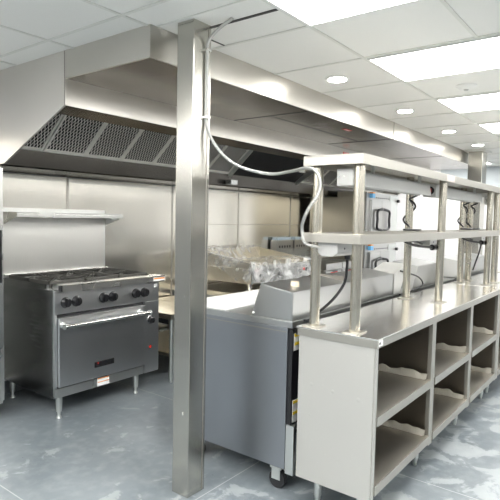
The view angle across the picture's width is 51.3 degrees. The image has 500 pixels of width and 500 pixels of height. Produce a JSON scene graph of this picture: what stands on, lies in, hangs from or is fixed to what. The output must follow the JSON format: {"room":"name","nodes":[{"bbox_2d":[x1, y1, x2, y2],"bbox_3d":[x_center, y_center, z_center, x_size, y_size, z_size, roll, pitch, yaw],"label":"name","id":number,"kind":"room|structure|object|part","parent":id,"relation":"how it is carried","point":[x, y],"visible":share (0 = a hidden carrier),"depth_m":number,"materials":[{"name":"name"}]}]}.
{"room":"commercial kitchen","nodes":[
{"label":"commercial kitchen","id":0,"kind":"room"},
{"bbox_2d":[3,171,309,380],"bbox_3d":[-1.198,-0.100,5.021,0.132,2.520,12.700,4,5,37],"label":"wall","id":1,"kind":"structure","parent":0,"point":[143,240],"depth_m":5.20,"materials":[{"name":"silver metal"}]},
{"bbox_2d":[4,380,25,393],"bbox_3d":[-1.171,1.032,5.052,0.020,0.100,12.500,4,5,37],"label":"baseboard","id":2,"kind":"structure","parent":1,"relation":"attached to","point":[6,383],"depth_m":4.09,"materials":[{"name":"grey"}]},
{"bbox_2d":[0,354,499,499],"bbox_3d":[1.970,1.339,2.650,7.950,0.080,12.500,4,5,37],"label":"floor","id":3,"kind":"structure","parent":0,"point":[110,441],"depth_m":3.08,"materials":[{"name":"grey tile"}]},
{"bbox_2d":[0,166,4,403],"bbox_3d":[-2.107,0.306,3.317,0.525,1.725,0.862,4,5,37],"label":"refrigerator","id":4,"kind":"object","parent":3,"relation":"on","point":[2,393],"visible":1,"depth_m":3.50,"materials":[{"name":"metal"}]},
{"bbox_3d":[-1.663,0.043,3.460,0.025,0.350,0.020,4,5,37],"label":"handle","id":5,"kind":"part","parent":4,"relation":"part of","materials":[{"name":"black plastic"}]},
{"bbox_2d":[3,207,164,418],"bbox_3d":[-1.266,0.412,4.078,0.824,1.455,0.984,4,5,37],"label":"gas range","id":6,"kind":"object","parent":3,"relation":"on","point":[74,323],"visible":0.98,"depth_m":3.88,"materials":[{"name":"metal"}]},
{"bbox_3d":[-1.825,1.055,4.004,0.046,0.156,0.046,4,5,37],"label":"leg","id":7,"kind":"part","parent":6,"relation":"part of","materials":[{"name":"silver metal"}]},
{"bbox_3d":[-1.562,0.193,4.273,0.044,0.055,0.936,4,5,37],"label":"riser rail","id":8,"kind":"part","parent":6,"relation":"part of","materials":[{"name":"metal"}]},
{"bbox_3d":[-1.329,1.090,3.624,0.046,0.156,0.046,4,5,37],"label":"leg","id":9,"kind":"part","parent":6,"relation":"part of","materials":[{"name":"silver metal"}]},
{"bbox_2d":[3,207,122,218],"bbox_3d":[-1.486,-0.294,4.192,0.260,0.070,0.948,4,5,37],"label":"shelf","id":10,"kind":"object","parent":6,"relation":"attached to","point":[20,213],"depth_m":4.11,"materials":[{"name":"metal"}]},
{"bbox_3d":[-1.244,0.360,3.550,0.037,0.072,0.072,4,5,37],"label":"knob","id":11,"kind":"part","parent":6,"relation":"part of","materials":[{"name":"black plastic"}]},
{"bbox_3d":[-1.193,0.357,3.617,0.037,0.072,0.072,4,5,37],"label":"knob","id":12,"kind":"part","parent":6,"relation":"part of","materials":[{"name":"black plastic"}]},
{"bbox_2d":[4,273,149,288],"bbox_3d":[-1.351,0.218,4.112,0.629,0.032,0.940,4,5,37],"label":"cooktop","id":13,"kind":"object","parent":6,"relation":"in","point":[19,280],"depth_m":3.84,"materials":[{"name":"metal"}]},
{"bbox_3d":[-1.095,0.968,3.852,0.018,0.064,0.781,4,5,37],"label":"kick panel","id":14,"kind":"part","parent":6,"relation":"part of","materials":[{"name":"metal"}]},
{"bbox_3d":[-1.074,0.686,3.835,0.034,0.478,0.758,4,5,37],"label":"oven door","id":15,"kind":"part","parent":6,"relation":"part of","materials":[{"name":"metal"}]},
{"bbox_3d":[-1.055,0.349,3.796,0.037,0.072,0.072,4,5,37],"label":"knob","id":16,"kind":"part","parent":6,"relation":"part of","materials":[{"name":"black plastic"}]},
{"bbox_3d":[-1.035,0.342,3.874,0.018,0.160,0.936,4,5,37],"label":"control panel","id":17,"kind":"part","parent":6,"relation":"part of","materials":[{"name":"metal"}]},
{"bbox_3d":[-1.007,0.501,3.778,0.028,0.028,0.750,4,5,37],"label":"handle","id":18,"kind":"part","parent":6,"relation":"part of","materials":[{"name":"silver metal"}]},
{"bbox_3d":[-1.005,0.346,3.861,0.037,0.072,0.072,4,5,37],"label":"knob","id":19,"kind":"part","parent":6,"relation":"part of","materials":[{"name":"black plastic"}]},
{"bbox_3d":[-0.915,1.065,4.163,0.046,0.156,0.046,4,5,37],"label":"leg","id":20,"kind":"part","parent":6,"relation":"part of","materials":[{"name":"silver metal"}]},
{"bbox_3d":[-0.871,0.338,4.035,0.037,0.072,0.072,4,5,37],"label":"knob","id":21,"kind":"part","parent":6,"relation":"part of","materials":[{"name":"black plastic"}]},
{"bbox_3d":[-0.819,0.335,4.103,0.037,0.072,0.072,4,5,37],"label":"knob","id":22,"kind":"part","parent":6,"relation":"part of","materials":[{"name":"black plastic"}]},
{"bbox_3d":[-0.801,0.696,4.210,0.020,0.575,0.146,4,5,37],"label":"thermostat panel","id":23,"kind":"part","parent":6,"relation":"part of","materials":[{"name":"metal"}]},
{"bbox_3d":[-0.781,0.561,4.167,0.038,0.054,0.054,4,5,37],"label":"thermostat knob","id":24,"kind":"part","parent":6,"relation":"part of","materials":[{"name":"black plastic"}]},
{"bbox_2d":[158,295,174,382],"bbox_3d":[-0.713,0.802,4.946,0.750,0.590,0.815,4,5,37],"label":"stand","id":25,"kind":"object","parent":3,"relation":"on","point":[166,304],"visible":0.24,"depth_m":4.48,"materials":[{"name":"metal"}]},
{"bbox_3d":[-0.954,0.591,4.620,0.660,0.043,0.008,4,5,37],"label":"rail","id":26,"kind":"part","parent":25,"relation":"part of","materials":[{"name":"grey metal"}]},
{"bbox_3d":[-0.669,0.859,4.431,0.040,0.544,0.040,4,5,37],"label":"leg","id":27,"kind":"part","parent":25,"relation":"part of","materials":[{"name":"silver metal"}]},
{"bbox_2d":[172,18,210,497],"bbox_3d":[-0.296,0.070,2.628,0.113,2.359,0.127,4,5,37],"label":"support column","id":28,"kind":"structure","parent":3,"relation":"on","point":[192,139],"depth_m":2.59,"materials":[{"name":"metal"}]},
{"bbox_2d":[202,17,321,248],"bbox_3d":[0.078,-0.561,2.531,0.607,1.084,0.207,3,4,21],"label":"conduit","id":29,"kind":"object","parent":28,"relation":"attached to","point":[207,50],"visible":1,"depth_m":2.54,"materials":[{"name":"white plastic"}]},
{"bbox_2d":[207,279,284,295],"bbox_3d":[0.051,0.723,5.878,0.820,0.665,1.400,4,5,37],"label":"stand","id":30,"kind":"object","parent":3,"relation":"on","point":[221,288],"visible":0.06,"depth_m":5.55,"materials":[{"name":"metal"}]},
{"bbox_2d":[207,246,308,290],"bbox_3d":[0.074,0.194,5.849,0.754,0.394,1.100,4,5,37],"label":"griddle","id":31,"kind":"object","parent":30,"relation":"on","point":[238,271],"visible":0.84,"depth_m":5.56,"materials":[{"name":"metal"}]},
{"bbox_2d":[209,246,310,282],"bbox_3d":[0.080,0.163,5.827,0.807,0.388,1.186,4,5,37],"label":"plastic film","id":32,"kind":"object","parent":31,"relation":"on","point":[288,273],"visible":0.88,"depth_m":5.59,"materials":[{"name":"white"}]},
{"bbox_3d":[0.040,0.138,5.872,0.634,0.029,1.068,4,5,37],"label":"griddle plate","id":33,"kind":"part","parent":31,"relation":"part of","materials":[{"name":"silver metal"}]},
{"bbox_3d":[0.349,0.248,5.640,0.008,0.146,1.096,4,5,37],"label":"panel","id":34,"kind":"part","parent":31,"relation":"part of","materials":[{"name":"metal"}]},
{"bbox_2d":[204,268,393,487],"bbox_3d":[0.305,0.675,3.394,0.795,1.082,1.306,4,5,37],"label":"prep table","id":35,"kind":"object","parent":3,"relation":"on","point":[252,341],"visible":0.47,"depth_m":2.81,"materials":[{"name":"metal"}]},
{"bbox_3d":[0.592,0.658,3.173,0.026,0.555,1.284,4,5,37],"label":"panel","id":36,"kind":"part","parent":35,"relation":"part of","materials":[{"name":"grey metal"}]},
{"bbox_2d":[292,399,297,414],"bbox_3d":[0.236,0.812,2.696,0.001,0.074,0.053,4,5,37],"label":"print","id":37,"kind":"object","parent":35,"relation":"attached to","point":[294,401],"depth_m":2.69,"materials":[{"name":"yellow paper"}]},
{"bbox_2d":[207,295,393,327],"bbox_3d":[0.304,0.335,3.379,0.775,0.033,1.306,4,5,37],"label":"countertop","id":38,"kind":"structure","parent":35,"relation":"on","point":[242,313],"depth_m":2.88,"materials":[{"name":"metal"}]},
{"bbox_3d":[0.504,0.244,3.216,0.261,0.176,1.289,4,5,37],"label":"lid","id":39,"kind":"part","parent":35,"relation":"part of","materials":[{"name":"metal"}]},
{"bbox_2d":[271,237,341,278],"bbox_3d":[0.717,0.434,6.716,0.865,1.165,0.400,4,5,37],"label":"fryer","id":40,"kind":"object","parent":3,"relation":"on","point":[277,243],"visible":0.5,"depth_m":6.75,"materials":[{"name":"metal"}]},
{"bbox_2d":[281,249,310,261],"bbox_3d":[0.690,0.038,6.516,0.627,0.211,0.164,4,5,37],"label":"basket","id":41,"kind":"object","parent":40,"relation":"hanging from","point":[293,250],"visible":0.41,"depth_m":6.60,"materials":[{"name":"silver metal"}]},
{"bbox_2d":[289,248,310,260],"bbox_3d":[0.812,0.031,6.675,0.627,0.211,0.164,4,5,37],"label":"basket","id":42,"kind":"object","parent":40,"relation":"in","point":[296,248],"visible":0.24,"depth_m":6.71,"materials":[{"name":"silver metal"}]},
{"bbox_3d":[0.712,0.178,6.708,0.840,0.075,0.400,4,5,37],"label":"fry tank","id":43,"kind":"part","parent":40,"relation":"part of","materials":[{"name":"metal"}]},
{"bbox_3d":[1.023,0.573,6.487,0.028,0.648,0.388,4,5,37],"label":"door","id":44,"kind":"part","parent":40,"relation":"part of","materials":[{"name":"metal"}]},
{"bbox_2d":[291,237,350,271],"bbox_3d":[0.973,0.418,7.049,0.865,1.165,0.400,4,5,37],"label":"fryer","id":45,"kind":"object","parent":3,"relation":"on","point":[297,243],"visible":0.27,"depth_m":7.11,"materials":[{"name":"metal"}]},
{"bbox_3d":[0.968,0.163,7.041,0.840,0.075,0.400,4,5,37],"label":"fry tank","id":46,"kind":"part","parent":45,"relation":"part of","materials":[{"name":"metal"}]},
{"bbox_2d":[309,191,399,268],"bbox_3d":[1.536,0.079,7.572,0.945,1.800,1.060,4,5,37],"label":"oven","id":47,"kind":"object","parent":3,"relation":"on","point":[380,209],"visible":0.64,"depth_m":7.14,"materials":[{"name":"metal"}]},
{"bbox_3d":[1.687,0.262,7.112,0.037,0.480,0.322,4,5,37],"label":"door","id":48,"kind":"part","parent":47,"relation":"part of","materials":[{"name":"metal"}]},
{"bbox_3d":[1.701,-0.417,7.070,0.037,0.520,0.322,4,5,37],"label":"door","id":49,"kind":"part","parent":47,"relation":"part of","materials":[{"name":"metal"}]},
{"bbox_3d":[1.756,0.267,7.132,0.049,0.333,0.236,3,4,31],"label":"handle","id":50,"kind":"part","parent":47,"relation":"part of","materials":[{"name":"black plastic"}]},
{"bbox_3d":[1.771,-0.411,7.090,0.049,0.333,0.236,3,4,31],"label":"handle","id":51,"kind":"part","parent":47,"relation":"part of","materials":[{"name":"black plastic"}]},
{"bbox_2d":[363,243,397,267],"bbox_3d":[1.850,0.226,7.337,0.067,0.630,1.056,4,5,37],"label":"oven","id":52,"kind":"object","parent":47,"relation":"in","point":[380,252],"depth_m":7.17,"materials":[{"name":"grey metal"}]},
{"bbox_2d":[364,192,399,230],"bbox_3d":[1.864,-0.453,7.295,0.067,0.670,1.056,4,5,37],"label":"oven","id":53,"kind":"object","parent":47,"relation":"in","point":[374,202],"depth_m":7.15,"materials":[{"name":"grey metal"}]},
{"bbox_3d":[1.886,0.249,7.371,0.037,0.480,0.322,4,5,37],"label":"door","id":54,"kind":"part","parent":47,"relation":"part of","materials":[{"name":"metal"}]},
{"bbox_3d":[1.901,-0.429,7.329,0.037,0.520,0.322,4,5,37],"label":"door","id":55,"kind":"part","parent":47,"relation":"part of","materials":[{"name":"metal"}]},
{"bbox_3d":[1.900,-0.419,7.257,0.049,0.333,0.236,5,5,44],"label":"handle","id":56,"kind":"part","parent":47,"relation":"part of","materials":[{"name":"black plastic"}]},
{"bbox_2d":[296,283,499,499],"bbox_3d":[1.108,0.785,3.367,0.422,0.900,2.385,4,5,37],"label":"prep table","id":57,"kind":"object","parent":3,"relation":"on","point":[367,402],"depth_m":2.66,"materials":[{"name":"metal"}]},
{"bbox_3d":[0.338,1.190,2.598,0.038,0.154,0.038,4,5,37],"label":"leg","id":58,"kind":"part","parent":57,"relation":"part of","materials":[{"name":"silver metal"}]},
{"bbox_3d":[0.388,0.772,2.428,0.388,0.702,0.006,4,5,37],"label":"panel","id":59,"kind":"part","parent":57,"relation":"part of","materials":[{"name":"metal"}]},
{"bbox_2d":[296,283,499,340],"bbox_3d":[1.116,0.339,3.339,0.420,0.006,2.385,4,5,37],"label":"countertop","id":60,"kind":"structure","parent":57,"relation":"on","point":[381,320],"depth_m":2.96,"materials":[{"name":"metal"}]},
{"bbox_2d":[301,153,498,334],"bbox_3d":[1.153,-0.075,3.415,0.307,0.812,2.580,4,5,37],"label":"double overshelf","id":61,"kind":"object","parent":57,"relation":"on","point":[361,162],"visible":0.94,"depth_m":2.60,"materials":[{"name":"metal"}]},
{"bbox_3d":[0.321,-0.036,2.510,0.049,0.800,0.049,4,5,37],"label":"post","id":62,"kind":"part","parent":61,"relation":"part of","materials":[{"name":"metal"}]},
{"bbox_2d":[304,242,351,321],"bbox_3d":[0.396,0.145,2.587,0.223,0.449,0.270,4,5,37],"label":"box","id":63,"kind":"object","parent":61,"relation":"attached to","point":[325,249],"visible":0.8,"depth_m":2.46,"materials":[{"name":"silver metal"}]},
{"bbox_2d":[337,168,353,187],"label":"electrical box","id":64,"kind":"object","parent":61,"relation":"on","point":[345,177],"depth_m":2.42,"materials":[{"name":"grey plastic"}]},
{"bbox_3d":[0.491,-0.024,2.380,0.049,0.800,0.049,4,5,37],"label":"post","id":65,"kind":"part","parent":61,"relation":"part of","materials":[{"name":"metal"}]},
{"bbox_2d":[365,165,430,210],"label":"heat lamp","id":66,"kind":"object","parent":61,"relation":"on","point":[373,180],"depth_m":2.85,"materials":[{"name":"grey metal"}]},
{"bbox_3d":[1.050,-0.242,3.354,0.123,0.235,0.272,2,4,15],"label":"power cord","id":67,"kind":"part","parent":66,"relation":"part of","materials":[{"name":"black plastic"}]},
{"bbox_2d":[301,230,496,244],"bbox_3d":[1.153,-0.101,3.414,0.306,0.043,2.580,4,5,37],"label":"shelf","id":68,"kind":"object","parent":61,"relation":"attached to","point":[356,237],"depth_m":2.61,"materials":[{"name":"metal"}]},
{"bbox_2d":[303,153,498,192],"bbox_3d":[1.161,-0.458,3.391,0.306,0.045,2.580,4,5,37],"label":"shelf","id":69,"kind":"object","parent":61,"relation":"attached to","point":[383,166],"depth_m":2.76,"materials":[{"name":"metal"}]},
{"bbox_3d":[1.053,-0.080,3.461,0.049,0.800,0.049,4,5,37],"label":"post","id":70,"kind":"part","parent":61,"relation":"part of","materials":[{"name":"metal"}]},
{"bbox_2d":[404,240,436,249],"bbox_3d":[1.136,-0.052,3.393,0.164,0.124,0.617,4,5,37],"label":"box","id":71,"kind":"object","parent":61,"relation":"attached to","point":[431,244],"visible":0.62,"depth_m":3.35,"materials":[{"name":"silver plastic"}]},
{"bbox_2d":[423,184,438,197],"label":"heat lamp","id":72,"kind":"object","parent":61,"relation":"on","point":[434,188],"depth_m":3.34,"materials":[{"name":"grey metal"}]},
{"bbox_3d":[1.222,-0.068,3.330,0.049,0.800,0.049,4,5,37],"label":"post","id":73,"kind":"part","parent":61,"relation":"part of","materials":[{"name":"metal"}]},
{"bbox_3d":[1.805,-0.125,4.439,0.049,0.800,0.049,4,5,37],"label":"post","id":74,"kind":"part","parent":61,"relation":"part of","materials":[{"name":"metal"}]},
{"bbox_2d":[447,187,481,213],"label":"heat lamp","id":75,"kind":"object","parent":61,"relation":"on","point":[463,196],"depth_m":3.92,"materials":[{"name":"grey metal"}]},
{"bbox_2d":[457,217,471,229],"label":"cable","id":76,"kind":"object","parent":61,"relation":"on","point":[459,223],"depth_m":4.28,"materials":[{"name":"grey"}]},
{"bbox_3d":[1.802,-0.287,4.333,0.123,0.235,0.272,2,4,15],"label":"power cord","id":77,"kind":"part","parent":76,"relation":"part of","materials":[{"name":"black plastic"}]},
{"bbox_3d":[1.975,-0.114,4.309,0.049,0.800,0.049,4,5,37],"label":"post","id":78,"kind":"part","parent":61,"relation":"part of","materials":[{"name":"metal"}]},
{"bbox_2d":[373,425,427,495],"bbox_3d":[0.632,1.068,2.758,0.378,0.040,0.729,4,5,37],"label":"shelf","id":79,"kind":"object","parent":57,"relation":"attached to","point":[396,446],"depth_m":2.76,"materials":[{"name":"metal"}]},
{"bbox_2d":[376,371,429,418],"bbox_3d":[0.638,0.749,2.738,0.378,0.040,0.729,4,5,37],"label":"shelf","id":80,"kind":"object","parent":57,"relation":"attached to","point":[396,390],"depth_m":2.74,"materials":[{"name":"metal"}]},
{"bbox_3d":[0.962,1.176,3.033,0.038,0.154,0.038,4,5,37],"label":"leg","id":81,"kind":"part","parent":57,"relation":"part of","materials":[{"name":"silver metal"}]},
{"bbox_2d":[432,394,466,431],"bbox_3d":[1.109,1.040,3.378,0.378,0.040,0.714,4,5,37],"label":"shelf","id":82,"kind":"object","parent":57,"relation":"attached to","point":[446,407],"depth_m":3.38,"materials":[{"name":"metal"}]},
{"bbox_2d":[434,348,467,377],"bbox_3d":[1.115,0.720,3.358,0.378,0.040,0.714,4,5,37],"label":"shelf","id":83,"kind":"object","parent":57,"relation":"attached to","point":[447,360],"depth_m":3.35,"materials":[{"name":"metal"}]},
{"bbox_3d":[1.434,1.148,3.647,0.038,0.154,0.038,4,5,37],"label":"leg","id":84,"kind":"part","parent":57,"relation":"part of","materials":[{"name":"silver metal"}]},
{"bbox_2d":[469,370,492,396],"bbox_3d":[1.581,1.011,3.991,0.378,0.040,0.714,4,5,37],"label":"shelf","id":85,"kind":"object","parent":57,"relation":"attached to","point":[479,379],"depth_m":3.98,"materials":[{"name":"metal"}]},
{"bbox_2d":[471,331,495,354],"bbox_3d":[1.588,0.692,3.971,0.378,0.040,0.714,4,5,37],"label":"shelf","id":86,"kind":"object","parent":57,"relation":"attached to","point":[480,339],"depth_m":3.95,"materials":[{"name":"metal"}]},
{"bbox_2d":[392,258,454,297],"bbox_3d":[1.157,0.616,4.474,0.826,1.099,1.452,4,5,37],"label":"prep table","id":87,"kind":"object","parent":3,"relation":"on","point":[423,272],"visible":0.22,"depth_m":4.15,"materials":[{"name":"metal"}]},
{"bbox_2d":[374,262,403,293],"bbox_3d":[1.014,0.201,3.819,0.190,0.204,0.246,4,5,37],"label":"hopper","id":88,"kind":"object","parent":87,"relation":"on","point":[393,268],"visible":0.46,"depth_m":3.76,"materials":[{"name":"white metal"}]},
{"bbox_3d":[1.184,0.223,3.838,0.052,0.167,0.506,4,5,37],"label":"power cord","id":89,"kind":"part","parent":87,"relation":"part of","materials":[{"name":"black plastic"}]},
{"bbox_3d":[1.311,0.183,4.263,0.261,0.201,0.584,4,5,37],"label":"lid","id":90,"kind":"part","parent":87,"relation":"part of","materials":[{"name":"metal"}]},
{"bbox_2d":[392,278,454,297],"bbox_3d":[1.147,0.285,4.474,0.775,0.033,1.441,4,5,37],"label":"countertop","id":91,"kind":"structure","parent":87,"relation":"on","point":[445,280],"depth_m":4.20,"materials":[{"name":"metal"}]},
{"bbox_2d":[443,253,490,280],"bbox_3d":[2.040,0.573,5.665,0.775,1.074,1.386,4,5,37],"label":"prep table","id":92,"kind":"object","parent":3,"relation":"on","point":[450,262],"visible":0.06,"depth_m":5.07,"materials":[{"name":"metal"}]},
{"bbox_2d":[443,268,490,280],"bbox_3d":[2.047,0.230,5.644,0.775,0.033,1.386,4,5,37],"label":"countertop","id":93,"kind":"structure","parent":92,"relation":"on","point":[473,274],"depth_m":5.31,"materials":[{"name":"metal"}]},
{"bbox_2d":[450,269,499,392],"bbox_3d":[2.567,0.697,5.264,0.420,0.900,2.385,4,5,37],"label":"countertop","id":94,"kind":"structure","parent":3,"relation":"on","point":[477,279],"depth_m":4.38,"materials":[{"name":"metal"}]},
{"bbox_2d":[450,269,499,287],"bbox_3d":[2.576,0.251,5.236,0.420,0.006,2.385,4,5,37],"label":"countertop","id":95,"kind":"structure","parent":94,"relation":"on","point":[477,279],"depth_m":4.56,"materials":[{"name":"metal"}]},
{"bbox_2d":[463,187,499,282],"bbox_3d":[2.641,-0.165,5.350,0.306,0.812,2.295,4,5,37],"label":"double overshelf","id":96,"kind":"object","parent":94,"relation":"on","point":[496,216],"visible":0.51,"depth_m":4.50,"materials":[{"name":"metal"}]},
{"bbox_3d":[1.952,-0.134,4.629,0.049,0.800,0.049,4,5,37],"label":"post","id":97,"kind":"part","parent":96,"relation":"part of","materials":[{"name":"metal"}]},
{"bbox_2d":[462,237,484,269],"bbox_3d":[1.906,0.014,4.404,0.164,0.351,0.712,4,5,37],"label":"box","id":98,"kind":"object","parent":96,"relation":"attached to","point":[481,240],"visible":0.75,"depth_m":4.46,"materials":[{"name":"silver plastic"}]},
{"bbox_3d":[1.808,-0.084,4.242,0.101,0.064,0.344,4,5,37],"label":"power cord","id":99,"kind":"part","parent":98,"relation":"part of","materials":[{"name":"black plastic"}]},
{"bbox_3d":[2.005,0.066,4.608,0.149,0.227,0.021,-2,5,-42],"label":"power cord","id":100,"kind":"part","parent":98,"relation":"part of","materials":[{"name":"black plastic"}]},
{"bbox_2d":[466,196,486,229],"bbox_3d":[2.238,-0.369,4.873,0.215,0.349,1.205,4,5,37],"label":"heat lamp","id":101,"kind":"object","parent":96,"relation":"on","point":[485,197],"visible":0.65,"depth_m":4.59,"materials":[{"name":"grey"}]},
{"bbox_3d":[1.949,-0.296,4.523,0.123,0.235,0.272,2,4,15],"label":"power cord","id":102,"kind":"part","parent":101,"relation":"part of","materials":[{"name":"black plastic"}]},
{"bbox_2d":[480,229,499,235],"bbox_3d":[2.642,-0.191,5.348,0.306,0.043,2.295,4,5,37],"label":"shelf","id":103,"kind":"object","parent":96,"relation":"attached to","point":[498,230],"depth_m":4.42,"materials":[{"name":"metal"}]},
{"bbox_3d":[2.121,-0.122,4.499,0.049,0.800,0.049,4,5,37],"label":"post","id":104,"kind":"part","parent":96,"relation":"part of","materials":[{"name":"metal"}]},
{"bbox_3d":[2.585,-0.172,5.452,0.049,0.800,0.049,4,5,37],"label":"post","id":105,"kind":"part","parent":96,"relation":"part of","materials":[{"name":"metal"}]},
{"bbox_3d":[1.848,0.684,4.325,0.388,0.702,0.006,4,5,37],"label":"panel","id":106,"kind":"part","parent":94,"relation":"part of","materials":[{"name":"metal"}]},
{"bbox_2d":[497,351,499,370],"bbox_3d":[2.091,0.980,4.655,0.378,0.040,0.729,4,5,37],"label":"shelf","id":107,"kind":"object","parent":94,"relation":"attached to","point":[498,368],"depth_m":4.52,"materials":[{"name":"metal"}]},
{"bbox_2d":[464,149,491,254],"bbox_3d":[2.991,-0.132,6.954,0.260,2.359,0.330,4,5,37],"label":"support column","id":108,"kind":"structure","parent":3,"relation":"on","point":[477,159],"depth_m":6.82,"materials":[{"name":"metal"}]},
{"bbox_3d":[3.016,-1.299,6.880,0.260,0.020,0.330,4,5,37],"label":"ceiling trim","id":109,"kind":"part","parent":108,"relation":"part of","materials":[{"name":"white metal"}]},
{"bbox_2d":[0,0,499,166],"bbox_3d":[2.021,-1.096,2.497,7.950,0.080,12.500,4,5,37],"label":"ceiling","id":110,"kind":"structure","parent":0,"point":[424,22],"depth_m":2.74,"materials":[{"name":"tile"}]},
{"bbox_2d":[0,24,468,197],"bbox_3d":[0.667,-0.963,5.673,1.936,0.640,6.330,4,5,37],"label":"exhaust hood","id":111,"kind":"object","parent":110,"relation":"attached to","point":[105,108],"visible":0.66,"depth_m":3.77,"materials":[{"name":"metal"}]},
{"bbox_3d":[-1.549,-0.872,3.396,1.200,0.629,0.012,4,5,37],"label":"panel","id":112,"kind":"part","parent":111,"relation":"part of","materials":[{"name":"metal"}]},
{"bbox_3d":[-1.401,-0.908,3.477,0.516,0.442,0.290,4,5,37],"label":"filter frame","id":113,"kind":"part","parent":111,"relation":"part of","materials":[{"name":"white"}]},
{"bbox_3d":[-1.204,-0.920,3.732,0.516,0.442,0.341,4,5,37],"label":"filter frame","id":114,"kind":"part","parent":111,"relation":"part of","materials":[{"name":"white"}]},
{"bbox_3d":[-0.994,-0.933,4.006,0.516,0.442,0.341,4,5,37],"label":"filter frame","id":115,"kind":"part","parent":111,"relation":"part of","materials":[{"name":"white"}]},
{"bbox_3d":[-0.784,-0.945,4.279,0.516,0.442,0.341,4,5,37],"label":"filter frame","id":116,"kind":"part","parent":111,"relation":"part of","materials":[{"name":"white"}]},
{"bbox_3d":[-0.490,-0.679,5.770,0.012,0.012,5.009,4,5,37],"label":"wall trim","id":117,"kind":"part","parent":111,"relation":"part of","materials":[{"name":"silver metal"}]},
{"bbox_3d":[-0.574,-0.958,4.552,0.516,0.442,0.341,4,5,37],"label":"filter frame","id":118,"kind":"part","parent":111,"relation":"part of","materials":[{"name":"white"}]},
{"bbox_3d":[-0.363,-0.971,4.825,0.516,0.442,0.341,4,5,37],"label":"filter frame","id":119,"kind":"part","parent":111,"relation":"part of","materials":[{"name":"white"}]},
{"bbox_3d":[-0.153,-0.983,5.098,0.516,0.442,0.341,4,5,37],"label":"filter frame","id":120,"kind":"part","parent":111,"relation":"part of","materials":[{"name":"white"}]},
{"bbox_2d":[225,180,237,184],"bbox_3d":[-0.191,-0.696,5.355,0.085,0.050,0.100,4,5,37],"label":"cup","id":121,"kind":"object","parent":111,"relation":"on","point":[227,182],"depth_m":5.32,"materials":[{"name":"metal"}]},
{"bbox_3d":[-0.038,-0.972,5.238,0.530,0.478,0.006,4,5,37],"label":"plate","id":122,"kind":"part","parent":111,"relation":"part of","materials":[{"name":"silver metal"}]},
{"bbox_3d":[0.330,-1.011,5.757,0.540,0.468,1.265,4,5,37],"label":"blank panel","id":123,"kind":"part","parent":111,"relation":"part of","materials":[{"name":"grey metal"}]},
{"bbox_3d":[0.689,-0.897,6.316,0.420,0.270,0.030,4,5,37],"label":"plate","id":124,"kind":"part","parent":111,"relation":"part of","materials":[{"name":"silver metal"}]},
{"bbox_3d":[2.301,-1.103,8.398,1.200,0.629,0.012,4,5,37],"label":"panel","id":125,"kind":"part","parent":111,"relation":"part of","materials":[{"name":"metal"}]},
{"bbox_2d":[211,9,278,45],"bbox_3d":[-0.047,-1.106,2.627,0.614,0.003,0.255,4,5,37],"label":"trim","id":126,"kind":"structure","parent":110,"relation":"attached to","point":[272,10],"depth_m":2.46,"materials":[{"name":"grey metal"}]},
{"bbox_2d":[0,0,499,165],"bbox_3d":[2.020,-1.053,2.500,7.950,0.005,12.500,4,5,37],"label":"trim","id":127,"kind":"structure","parent":110,"relation":"attached to","point":[451,10],"depth_m":2.77,"materials":[{"name":"white metal"}]},
{"bbox_2d":[325,75,349,82],"bbox_3d":[0.586,-1.143,3.493,0.170,0.010,0.170,4,5,37],"label":"recessed light","id":128,"kind":"object","parent":110,"relation":"in","point":[337,78],"visible":1,"depth_m":3.47,"materials":[{"name":"white plastic"}]},
{"bbox_2d":[264,0,420,26],"bbox_3d":[0.593,-1.043,1.922,1.216,0.012,0.588,4,5,37],"label":"ceiling light panel","id":129,"kind":"object","parent":110,"relation":"attached to","point":[311,13],"visible":1,"depth_m":2.30,"materials":[{"name":"white plastic"}]},
{"bbox_2d":[395,109,414,112],"bbox_3d":[1.326,-1.188,4.455,0.170,0.010,0.170,4,5,37],"label":"recessed light","id":130,"kind":"object","parent":110,"relation":"in","point":[397,110],"visible":1,"depth_m":4.43,"materials":[{"name":"white plastic"}]},
{"bbox_2d":[367,34,499,81],"bbox_3d":[1.339,-1.088,2.892,1.216,0.012,0.588,4,5,37],"label":"ceiling light panel","id":131,"kind":"object","parent":110,"relation":"attached to","point":[479,54],"visible":1,"depth_m":3.02,"materials":[{"name":"white plastic"}]},
{"bbox_2d":[440,130,456,132],"bbox_3d":[2.070,-1.233,5.421,0.170,0.010,0.170,4,5,37],"label":"recessed light","id":132,"kind":"object","parent":110,"relation":"in","point":[442,131],"visible":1,"depth_m":5.39,"materials":[{"name":"white"}]},
{"bbox_2d":[456,83,476,90],"bbox_3d":[1.489,-1.117,3.588,0.140,0.036,0.140,4,5,37],"label":"ceiling sensor","id":133,"kind":"object","parent":110,"relation":"attached to","point":[463,86],"visible":1,"depth_m":3.55,"materials":[{"name":"white plastic"}]},
{"bbox_2d":[435,91,499,112],"bbox_3d":[2.085,-1.133,3.861,1.216,0.012,0.588,4,5,37],"label":"ceiling light panel","id":134,"kind":"object","parent":110,"relation":"attached to","point":[485,101],"visible":1,"depth_m":4.07,"materials":[{"name":"white plastic"}]},
{"bbox_2d":[477,122,499,132],"bbox_3d":[2.831,-1.178,4.830,1.216,0.012,0.588,4,5,37],"label":"ceiling light panel","id":135,"kind":"object","parent":110,"relation":"attached to","point":[494,127],"visible":1,"depth_m":5.06,"materials":[{"name":"white plastic"}]},
{"bbox_2d":[394,166,499,268],"bbox_3d":[5.835,-0.110,7.563,7.950,2.520,0.140,4,5,37],"label":"wall","id":136,"kind":"structure","parent":0,"point":[425,215],"depth_m":9.41,"materials":[{"name":"white paint"}]},
{"bbox_3d":[4.373,-1.163,8.564,2.800,0.445,0.020,4,5,37],"label":"wall panel","id":137,"kind":"part","parent":136,"relation":"part of","materials":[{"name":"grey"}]}
]}

